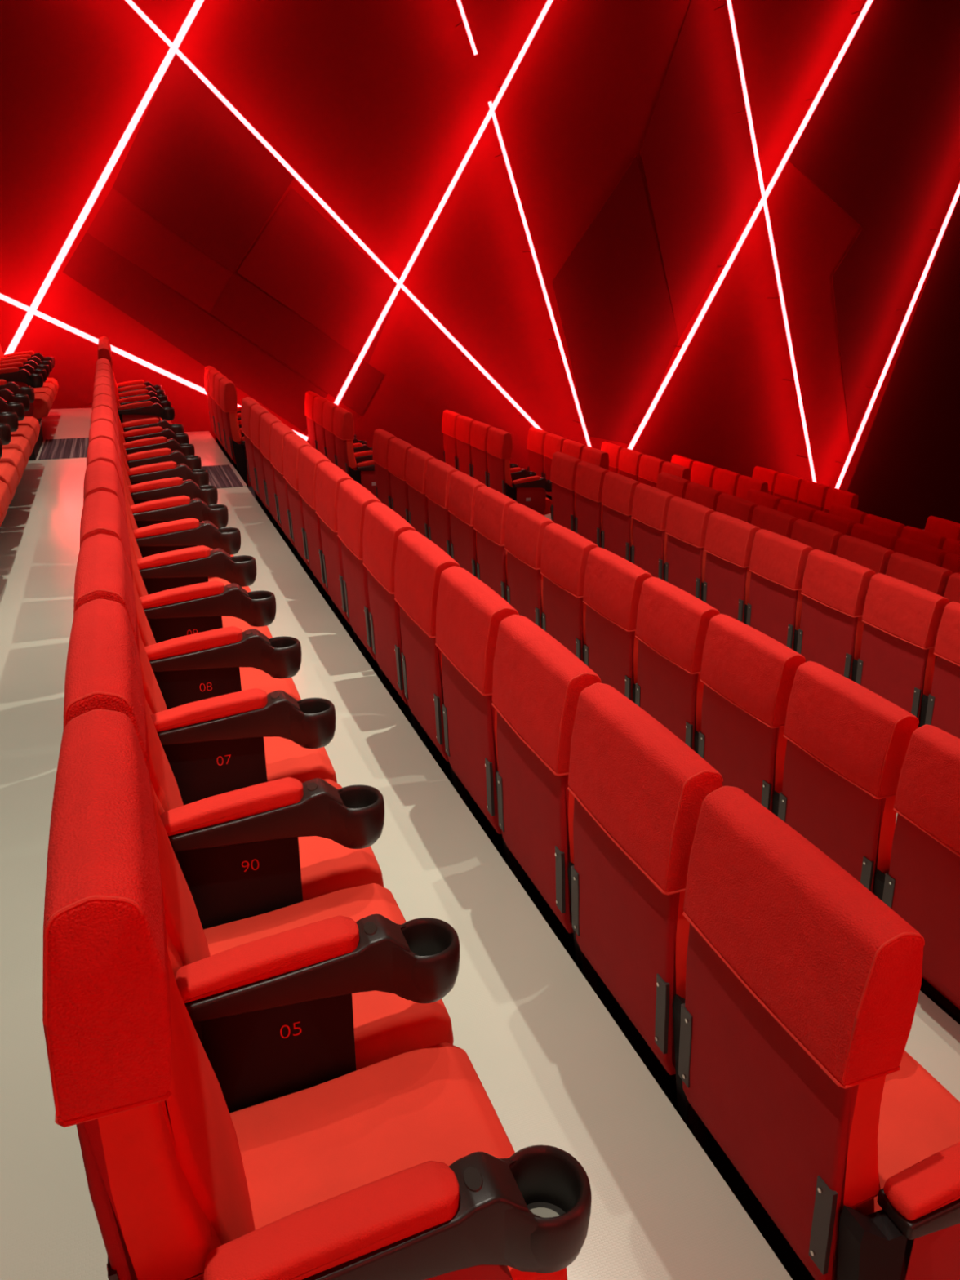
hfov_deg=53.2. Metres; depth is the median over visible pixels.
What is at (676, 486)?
seat
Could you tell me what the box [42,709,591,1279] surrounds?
seat
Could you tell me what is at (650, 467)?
seat
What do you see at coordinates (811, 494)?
seat
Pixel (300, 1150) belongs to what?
seat cushion
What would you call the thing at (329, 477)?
seat
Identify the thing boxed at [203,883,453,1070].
seat cushion
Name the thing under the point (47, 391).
seat cushion
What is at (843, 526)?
seat
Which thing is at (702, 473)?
seat
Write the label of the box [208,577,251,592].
seat cushion
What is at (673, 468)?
seat
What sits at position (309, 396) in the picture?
seat
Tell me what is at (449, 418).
seat
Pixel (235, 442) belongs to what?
seat
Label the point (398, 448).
seat
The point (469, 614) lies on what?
seat
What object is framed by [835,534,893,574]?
seat
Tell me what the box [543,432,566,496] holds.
seat
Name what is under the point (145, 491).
seat
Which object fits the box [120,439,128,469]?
cushion
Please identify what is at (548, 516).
floor
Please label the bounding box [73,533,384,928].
seat
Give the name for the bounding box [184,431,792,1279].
floor
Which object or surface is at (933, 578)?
seat
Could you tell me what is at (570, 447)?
seat
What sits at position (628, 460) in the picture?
seat
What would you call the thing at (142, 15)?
light strip
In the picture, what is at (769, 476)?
seat
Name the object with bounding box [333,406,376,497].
seat
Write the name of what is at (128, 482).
cushion
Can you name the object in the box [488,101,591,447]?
light strip
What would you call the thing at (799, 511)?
seat
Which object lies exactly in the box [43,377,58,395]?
seat cushion
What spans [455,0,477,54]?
light strip
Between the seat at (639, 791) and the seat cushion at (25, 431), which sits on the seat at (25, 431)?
the seat cushion at (25, 431)
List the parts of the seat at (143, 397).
armrest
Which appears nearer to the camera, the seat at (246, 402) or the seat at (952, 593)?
the seat at (952, 593)
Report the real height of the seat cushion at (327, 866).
0.199 m
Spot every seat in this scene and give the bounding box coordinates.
[0,345,58,395]
[0,358,56,401]
[0,362,53,408]
[0,366,51,422]
[0,379,39,444]
[0,396,35,457]
[0,412,31,470]
[0,422,25,485]
[0,438,18,504]
[0,480,10,526]
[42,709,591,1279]
[63,599,459,1113]
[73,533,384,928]
[80,490,337,804]
[83,460,301,709]
[86,437,275,643]
[88,419,256,594]
[90,405,240,578]
[92,394,228,548]
[93,376,208,485]
[93,384,217,505]
[94,369,201,470]
[95,363,195,456]
[96,358,189,444]
[97,338,168,400]
[97,342,172,424]
[97,344,174,422]
[98,336,164,395]
[204,365,241,454]
[208,368,241,462]
[213,373,244,470]
[218,377,251,486]
[240,396,271,520]
[249,404,281,536]
[259,412,293,554]
[270,422,307,574]
[282,433,324,598]
[297,445,342,625]
[304,391,366,449]
[313,395,372,457]
[315,461,365,658]
[322,400,373,466]
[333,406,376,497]
[337,479,392,697]
[362,502,426,746]
[372,428,396,509]
[387,437,414,523]
[394,529,469,809]
[405,447,435,539]
[425,458,458,556]
[435,566,524,889]
[441,409,460,470]
[448,471,486,577]
[455,414,518,476]
[470,420,536,486]
[473,485,517,601]
[486,426,551,515]
[491,614,601,999]
[504,502,554,629]
[527,426,551,500]
[539,523,598,662]
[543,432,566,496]
[550,451,582,532]
[561,439,586,459]
[567,682,723,1156]
[574,461,609,547]
[581,445,608,470]
[582,546,653,702]
[600,441,623,474]
[601,471,640,562]
[617,447,644,481]
[631,483,675,581]
[635,577,719,753]
[638,453,665,488]
[656,471,691,498]
[661,461,690,480]
[665,496,715,600]
[671,454,695,471]
[678,786,959,1279]
[684,481,722,511]
[690,461,717,488]
[697,613,805,816]
[702,511,760,624]
[711,467,741,496]
[715,493,758,524]
[735,475,768,499]
[745,488,782,510]
[746,528,813,651]
[751,466,778,495]
[751,505,798,538]
[773,472,803,503]
[777,498,817,522]
[777,661,919,901]
[791,519,843,555]
[796,549,936,682]
[798,480,829,511]
[811,510,855,535]
[824,487,858,513]
[829,503,867,524]
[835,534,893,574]
[850,523,899,551]
[855,573,949,727]
[862,514,905,537]
[882,724,959,1024]
[885,552,952,596]
[893,537,947,567]
[900,525,946,549]
[924,515,959,541]
[924,601,959,738]
[933,573,959,669]
[942,537,959,555]
[942,552,959,573]
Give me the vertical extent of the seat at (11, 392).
1.210 m
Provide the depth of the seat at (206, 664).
3.21 m
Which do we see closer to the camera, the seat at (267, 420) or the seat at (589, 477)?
the seat at (267, 420)
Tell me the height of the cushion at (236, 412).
0.577 m
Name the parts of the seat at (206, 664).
panel, armrest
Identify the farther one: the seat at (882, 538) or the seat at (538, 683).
the seat at (882, 538)
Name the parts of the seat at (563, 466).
panel, backrest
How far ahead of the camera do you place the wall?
12.64 m
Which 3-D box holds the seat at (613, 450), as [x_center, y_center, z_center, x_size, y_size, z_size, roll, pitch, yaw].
[2.085,-2.187,13.594,0.664,1.210,0.696,-7,22,-19]
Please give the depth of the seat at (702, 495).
9.26 m
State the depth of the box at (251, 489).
9.60 m
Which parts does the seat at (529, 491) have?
panel, backrest, panel, armrest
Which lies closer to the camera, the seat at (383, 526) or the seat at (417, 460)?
the seat at (383, 526)
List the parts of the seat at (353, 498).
panel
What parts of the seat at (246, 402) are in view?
panel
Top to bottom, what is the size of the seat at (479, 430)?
1.210 m
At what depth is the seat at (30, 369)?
9.30 m
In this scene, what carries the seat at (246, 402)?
on the floor at (933, 1042)
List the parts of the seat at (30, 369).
armrest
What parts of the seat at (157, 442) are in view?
armrest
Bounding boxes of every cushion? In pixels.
[0,345,4,358]
[0,448,25,485]
[0,462,18,504]
[1,435,31,470]
[10,425,35,457]
[17,416,39,444]
[29,382,56,401]
[32,393,51,418]
[33,387,53,408]
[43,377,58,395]
[114,384,120,405]
[115,403,124,432]
[117,416,125,443]
[118,426,127,455]
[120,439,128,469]
[120,446,131,485]
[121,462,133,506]
[122,475,137,529]
[124,500,142,559]
[127,527,148,597]
[132,573,155,646]
[137,622,167,713]
[143,691,183,811]
[150,778,210,965]
[161,951,254,1244]
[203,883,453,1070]
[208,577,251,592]
[222,616,272,638]
[229,1042,567,1279]
[235,412,241,437]
[239,666,301,700]
[263,736,337,782]
[297,778,383,901]
[543,497,551,515]
[874,1050,959,1212]
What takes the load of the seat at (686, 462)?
on the floor
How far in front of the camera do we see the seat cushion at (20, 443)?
6.52 m
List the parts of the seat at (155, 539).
panel, armrest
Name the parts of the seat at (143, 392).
armrest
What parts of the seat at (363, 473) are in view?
panel, backrest, armrest, panel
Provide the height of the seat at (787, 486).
1.210 m
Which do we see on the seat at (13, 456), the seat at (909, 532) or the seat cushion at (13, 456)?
the seat cushion at (13, 456)
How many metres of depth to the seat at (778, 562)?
6.38 m
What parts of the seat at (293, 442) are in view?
panel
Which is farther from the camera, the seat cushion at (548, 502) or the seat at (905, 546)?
the seat cushion at (548, 502)
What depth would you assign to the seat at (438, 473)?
7.21 m
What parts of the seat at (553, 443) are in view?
panel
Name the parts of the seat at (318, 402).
panel, armrest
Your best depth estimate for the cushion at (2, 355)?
10.39 m
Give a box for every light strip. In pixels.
[0,293,308,440]
[4,0,204,355]
[124,0,542,430]
[333,0,553,404]
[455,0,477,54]
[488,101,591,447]
[627,0,873,449]
[714,0,816,482]
[835,183,959,488]
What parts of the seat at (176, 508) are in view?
panel, armrest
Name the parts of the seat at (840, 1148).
panel, backrest, armrest, panel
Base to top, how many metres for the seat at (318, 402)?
1.210 m
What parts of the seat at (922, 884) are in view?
panel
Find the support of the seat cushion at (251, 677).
on the seat at (206, 664)
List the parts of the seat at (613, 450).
panel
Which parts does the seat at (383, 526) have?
panel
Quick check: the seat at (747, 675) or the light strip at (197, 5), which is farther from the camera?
the light strip at (197, 5)
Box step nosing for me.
[229,464,247,486]
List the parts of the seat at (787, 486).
panel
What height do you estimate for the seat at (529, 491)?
1.210 m
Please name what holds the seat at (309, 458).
on the floor at (933, 1042)
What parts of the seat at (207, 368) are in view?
panel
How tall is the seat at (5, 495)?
1.210 m
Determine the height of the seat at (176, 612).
1.210 m
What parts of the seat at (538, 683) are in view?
panel, backrest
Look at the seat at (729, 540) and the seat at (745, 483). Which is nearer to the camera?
the seat at (729, 540)
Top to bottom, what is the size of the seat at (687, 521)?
1.210 m
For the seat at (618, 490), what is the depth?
8.35 m
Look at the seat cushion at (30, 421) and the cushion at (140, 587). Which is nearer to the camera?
the cushion at (140, 587)
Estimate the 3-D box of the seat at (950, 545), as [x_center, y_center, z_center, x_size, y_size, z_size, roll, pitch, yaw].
[4.957,-0.373,9.476,0.665,1.210,0.597,-7,22,-19]
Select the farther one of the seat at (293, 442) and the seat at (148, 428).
the seat at (148, 428)
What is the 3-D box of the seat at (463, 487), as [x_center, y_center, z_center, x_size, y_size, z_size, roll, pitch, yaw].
[0.173,-0.589,6.936,0.664,1.210,0.597,-7,22,-19]
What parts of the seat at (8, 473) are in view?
armrest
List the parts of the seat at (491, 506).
panel, backrest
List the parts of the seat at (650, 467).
panel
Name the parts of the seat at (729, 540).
panel, backrest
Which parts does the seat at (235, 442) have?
panel, backrest, panel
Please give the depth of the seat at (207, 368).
11.24 m
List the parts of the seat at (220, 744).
backrest, panel, armrest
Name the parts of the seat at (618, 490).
panel, backrest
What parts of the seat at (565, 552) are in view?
panel, backrest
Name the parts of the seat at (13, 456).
armrest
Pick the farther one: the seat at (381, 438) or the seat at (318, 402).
the seat at (318, 402)
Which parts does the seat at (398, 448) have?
panel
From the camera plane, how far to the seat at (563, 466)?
9.34 m
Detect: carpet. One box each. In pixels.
[38,437,88,459]
[200,464,243,488]
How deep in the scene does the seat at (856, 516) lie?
10.66 m
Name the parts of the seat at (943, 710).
panel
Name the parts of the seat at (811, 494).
panel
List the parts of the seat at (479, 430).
panel, armrest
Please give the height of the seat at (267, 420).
1.210 m
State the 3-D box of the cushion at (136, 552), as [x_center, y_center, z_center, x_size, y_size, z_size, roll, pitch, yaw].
[-1.574,-0.430,4.370,0.117,0.577,0.370,-7,22,-19]
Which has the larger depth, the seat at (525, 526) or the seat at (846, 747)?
the seat at (525, 526)
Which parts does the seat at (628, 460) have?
panel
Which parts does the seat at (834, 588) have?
panel, backrest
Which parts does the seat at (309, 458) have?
panel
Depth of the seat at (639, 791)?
2.23 m
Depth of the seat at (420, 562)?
3.72 m
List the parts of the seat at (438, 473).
panel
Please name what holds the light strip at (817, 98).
attached to the wall
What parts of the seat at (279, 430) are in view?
panel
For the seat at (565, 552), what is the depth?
5.24 m
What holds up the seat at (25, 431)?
on the floor at (50, 1229)
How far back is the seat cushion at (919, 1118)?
2.12 m
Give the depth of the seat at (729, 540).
6.87 m
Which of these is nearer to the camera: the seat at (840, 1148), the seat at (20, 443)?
the seat at (840, 1148)
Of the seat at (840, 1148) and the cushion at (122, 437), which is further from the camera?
the cushion at (122, 437)
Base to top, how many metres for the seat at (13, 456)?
1.210 m
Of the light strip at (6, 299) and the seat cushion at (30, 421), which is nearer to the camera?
the seat cushion at (30, 421)
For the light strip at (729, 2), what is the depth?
13.54 m
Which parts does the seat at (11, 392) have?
armrest, armrest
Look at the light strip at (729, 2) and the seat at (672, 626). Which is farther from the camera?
the light strip at (729, 2)
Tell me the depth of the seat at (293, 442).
6.19 m
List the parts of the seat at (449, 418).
panel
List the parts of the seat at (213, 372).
panel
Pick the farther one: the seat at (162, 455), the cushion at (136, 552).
the seat at (162, 455)
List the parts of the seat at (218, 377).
panel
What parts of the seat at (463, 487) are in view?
panel, backrest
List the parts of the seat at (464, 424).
panel, armrest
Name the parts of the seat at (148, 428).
armrest, armrest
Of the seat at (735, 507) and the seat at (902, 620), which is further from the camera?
the seat at (735, 507)
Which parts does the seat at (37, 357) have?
armrest, armrest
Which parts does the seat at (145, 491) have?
panel, armrest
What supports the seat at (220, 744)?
on the floor at (554, 1066)
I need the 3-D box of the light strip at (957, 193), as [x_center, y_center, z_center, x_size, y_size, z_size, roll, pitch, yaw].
[6.839,-5.743,14.878,2.514,7.055,0.301,-7,22,-19]
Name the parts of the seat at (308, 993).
backrest, panel, armrest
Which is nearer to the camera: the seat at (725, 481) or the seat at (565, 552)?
the seat at (565, 552)
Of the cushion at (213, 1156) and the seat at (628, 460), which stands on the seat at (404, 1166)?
the cushion at (213, 1156)
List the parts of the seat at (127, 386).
armrest, armrest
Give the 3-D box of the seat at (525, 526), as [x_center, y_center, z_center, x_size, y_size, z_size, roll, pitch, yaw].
[0.558,-0.219,5.951,0.665,1.210,0.597,-7,22,-19]
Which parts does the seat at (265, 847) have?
backrest, panel, armrest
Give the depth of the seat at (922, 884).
2.94 m
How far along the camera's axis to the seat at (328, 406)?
10.70 m
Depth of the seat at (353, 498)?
4.71 m
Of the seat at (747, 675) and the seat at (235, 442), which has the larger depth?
the seat at (235, 442)
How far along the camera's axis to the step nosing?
9.38 m
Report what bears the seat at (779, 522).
on the floor
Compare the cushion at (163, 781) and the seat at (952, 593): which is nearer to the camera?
the cushion at (163, 781)
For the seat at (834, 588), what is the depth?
5.89 m
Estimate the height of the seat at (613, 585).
1.210 m
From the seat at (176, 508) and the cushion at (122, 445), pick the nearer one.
the seat at (176, 508)
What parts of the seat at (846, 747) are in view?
panel, backrest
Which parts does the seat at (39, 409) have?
panel, armrest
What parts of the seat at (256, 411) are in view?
panel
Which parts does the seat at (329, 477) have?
panel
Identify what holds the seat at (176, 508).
on the floor at (554, 1066)
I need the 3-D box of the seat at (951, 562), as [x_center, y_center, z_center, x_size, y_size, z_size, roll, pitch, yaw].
[4.263,-0.099,8.033,0.665,1.210,0.597,-7,22,-19]
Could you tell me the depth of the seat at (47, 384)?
9.78 m
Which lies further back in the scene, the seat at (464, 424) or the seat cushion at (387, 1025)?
the seat at (464, 424)
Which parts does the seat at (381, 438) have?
panel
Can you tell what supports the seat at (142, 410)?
on the floor at (554, 1066)
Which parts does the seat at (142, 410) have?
panel, armrest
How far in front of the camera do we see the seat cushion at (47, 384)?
10.08 m
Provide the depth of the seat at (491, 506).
6.22 m
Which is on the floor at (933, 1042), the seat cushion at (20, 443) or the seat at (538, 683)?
the seat at (538, 683)
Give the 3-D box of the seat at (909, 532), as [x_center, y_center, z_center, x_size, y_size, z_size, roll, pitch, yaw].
[4.764,-0.558,9.968,0.664,1.210,0.597,-7,22,-19]
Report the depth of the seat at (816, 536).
7.79 m
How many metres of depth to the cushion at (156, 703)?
2.79 m
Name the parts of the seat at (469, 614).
panel, backrest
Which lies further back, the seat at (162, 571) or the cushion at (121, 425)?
the cushion at (121, 425)
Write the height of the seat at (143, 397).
1.210 m
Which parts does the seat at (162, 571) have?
panel, armrest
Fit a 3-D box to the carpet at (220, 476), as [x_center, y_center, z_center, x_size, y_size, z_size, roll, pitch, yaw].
[-2.681,-1.589,9.349,0.585,0.005,1.170,-7,22,-19]
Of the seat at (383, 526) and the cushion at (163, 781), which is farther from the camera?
the seat at (383, 526)
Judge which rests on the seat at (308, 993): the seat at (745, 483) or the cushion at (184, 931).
the cushion at (184, 931)
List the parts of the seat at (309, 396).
panel, armrest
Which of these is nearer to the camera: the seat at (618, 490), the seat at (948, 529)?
the seat at (618, 490)
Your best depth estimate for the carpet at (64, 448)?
8.79 m
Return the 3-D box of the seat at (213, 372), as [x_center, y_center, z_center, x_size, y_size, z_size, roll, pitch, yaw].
[-2.692,-2.451,10.934,0.665,1.210,0.597,-7,22,-19]
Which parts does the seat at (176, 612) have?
panel, armrest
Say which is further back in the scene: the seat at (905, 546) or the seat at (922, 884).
the seat at (905, 546)
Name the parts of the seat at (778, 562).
panel, backrest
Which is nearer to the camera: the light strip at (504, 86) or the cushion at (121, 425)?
the cushion at (121, 425)
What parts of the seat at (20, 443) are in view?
armrest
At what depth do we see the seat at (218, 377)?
10.24 m
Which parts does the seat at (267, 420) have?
panel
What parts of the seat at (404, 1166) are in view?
panel, backrest, armrest, panel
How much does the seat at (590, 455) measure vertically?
1.210 m
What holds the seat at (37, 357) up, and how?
on the floor at (50, 1229)
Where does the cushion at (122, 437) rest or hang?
on the seat at (157, 442)
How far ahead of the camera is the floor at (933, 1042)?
2.89 m
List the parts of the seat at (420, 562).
panel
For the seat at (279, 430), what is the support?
on the floor at (933, 1042)
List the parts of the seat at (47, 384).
armrest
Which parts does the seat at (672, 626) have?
panel, backrest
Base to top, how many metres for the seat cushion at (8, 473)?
0.199 m
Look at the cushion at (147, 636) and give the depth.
3.27 m
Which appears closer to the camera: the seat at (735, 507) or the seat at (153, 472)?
the seat at (153, 472)
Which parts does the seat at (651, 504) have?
panel, backrest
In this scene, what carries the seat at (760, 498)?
on the floor
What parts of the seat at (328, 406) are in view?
panel, armrest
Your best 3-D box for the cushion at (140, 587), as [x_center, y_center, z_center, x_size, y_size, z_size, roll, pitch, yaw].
[-1.381,-0.245,3.878,0.117,0.577,0.370,-7,22,-19]
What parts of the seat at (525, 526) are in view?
panel, backrest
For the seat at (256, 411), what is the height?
1.210 m
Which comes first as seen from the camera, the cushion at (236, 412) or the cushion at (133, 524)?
the cushion at (133, 524)
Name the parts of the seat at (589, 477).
panel, backrest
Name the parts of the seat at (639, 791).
panel, backrest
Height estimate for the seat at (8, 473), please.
1.210 m
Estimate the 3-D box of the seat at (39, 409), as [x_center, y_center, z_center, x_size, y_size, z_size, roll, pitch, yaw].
[-4.429,-2.466,8.974,0.667,1.210,0.598,-7,22,-19]
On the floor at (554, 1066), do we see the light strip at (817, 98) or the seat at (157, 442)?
the seat at (157, 442)
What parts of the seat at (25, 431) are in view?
armrest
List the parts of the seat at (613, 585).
panel, backrest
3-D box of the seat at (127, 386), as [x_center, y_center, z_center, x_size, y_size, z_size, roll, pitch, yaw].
[-3.962,-2.846,10.982,0.664,1.210,0.696,-7,22,-19]
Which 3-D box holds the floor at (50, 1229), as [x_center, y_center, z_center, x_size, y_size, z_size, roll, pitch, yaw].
[-2.311,1.202,5.121,1.120,2.950,15.800,-7,22,-19]
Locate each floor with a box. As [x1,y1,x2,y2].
[0,407,108,1279]
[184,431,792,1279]
[543,513,551,519]
[904,991,959,1102]
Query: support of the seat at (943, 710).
on the floor at (548, 516)
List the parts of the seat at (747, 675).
panel, backrest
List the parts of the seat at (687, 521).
panel, backrest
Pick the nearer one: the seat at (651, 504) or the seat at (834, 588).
the seat at (834, 588)
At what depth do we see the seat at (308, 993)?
1.76 m
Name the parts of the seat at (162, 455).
armrest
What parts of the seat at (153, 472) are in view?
armrest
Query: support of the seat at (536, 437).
on the floor
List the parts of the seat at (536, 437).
panel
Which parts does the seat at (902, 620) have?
panel, backrest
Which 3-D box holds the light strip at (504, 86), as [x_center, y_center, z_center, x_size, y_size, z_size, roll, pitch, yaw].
[-0.368,-5.747,12.055,3.518,5.646,0.301,-7,22,-19]
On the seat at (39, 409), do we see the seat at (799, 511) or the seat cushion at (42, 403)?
the seat cushion at (42, 403)
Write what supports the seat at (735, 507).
on the floor
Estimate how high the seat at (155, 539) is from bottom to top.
1.210 m
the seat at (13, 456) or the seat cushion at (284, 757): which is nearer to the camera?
the seat cushion at (284, 757)
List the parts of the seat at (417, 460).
panel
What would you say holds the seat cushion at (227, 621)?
on the seat at (176, 612)
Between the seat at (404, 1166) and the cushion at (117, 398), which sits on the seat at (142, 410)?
the cushion at (117, 398)
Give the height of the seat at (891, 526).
1.210 m
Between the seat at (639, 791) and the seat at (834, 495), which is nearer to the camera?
the seat at (639, 791)
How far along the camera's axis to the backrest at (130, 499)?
5.23 m
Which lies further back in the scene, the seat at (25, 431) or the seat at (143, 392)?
the seat at (143, 392)
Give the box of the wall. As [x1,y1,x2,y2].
[0,0,959,528]

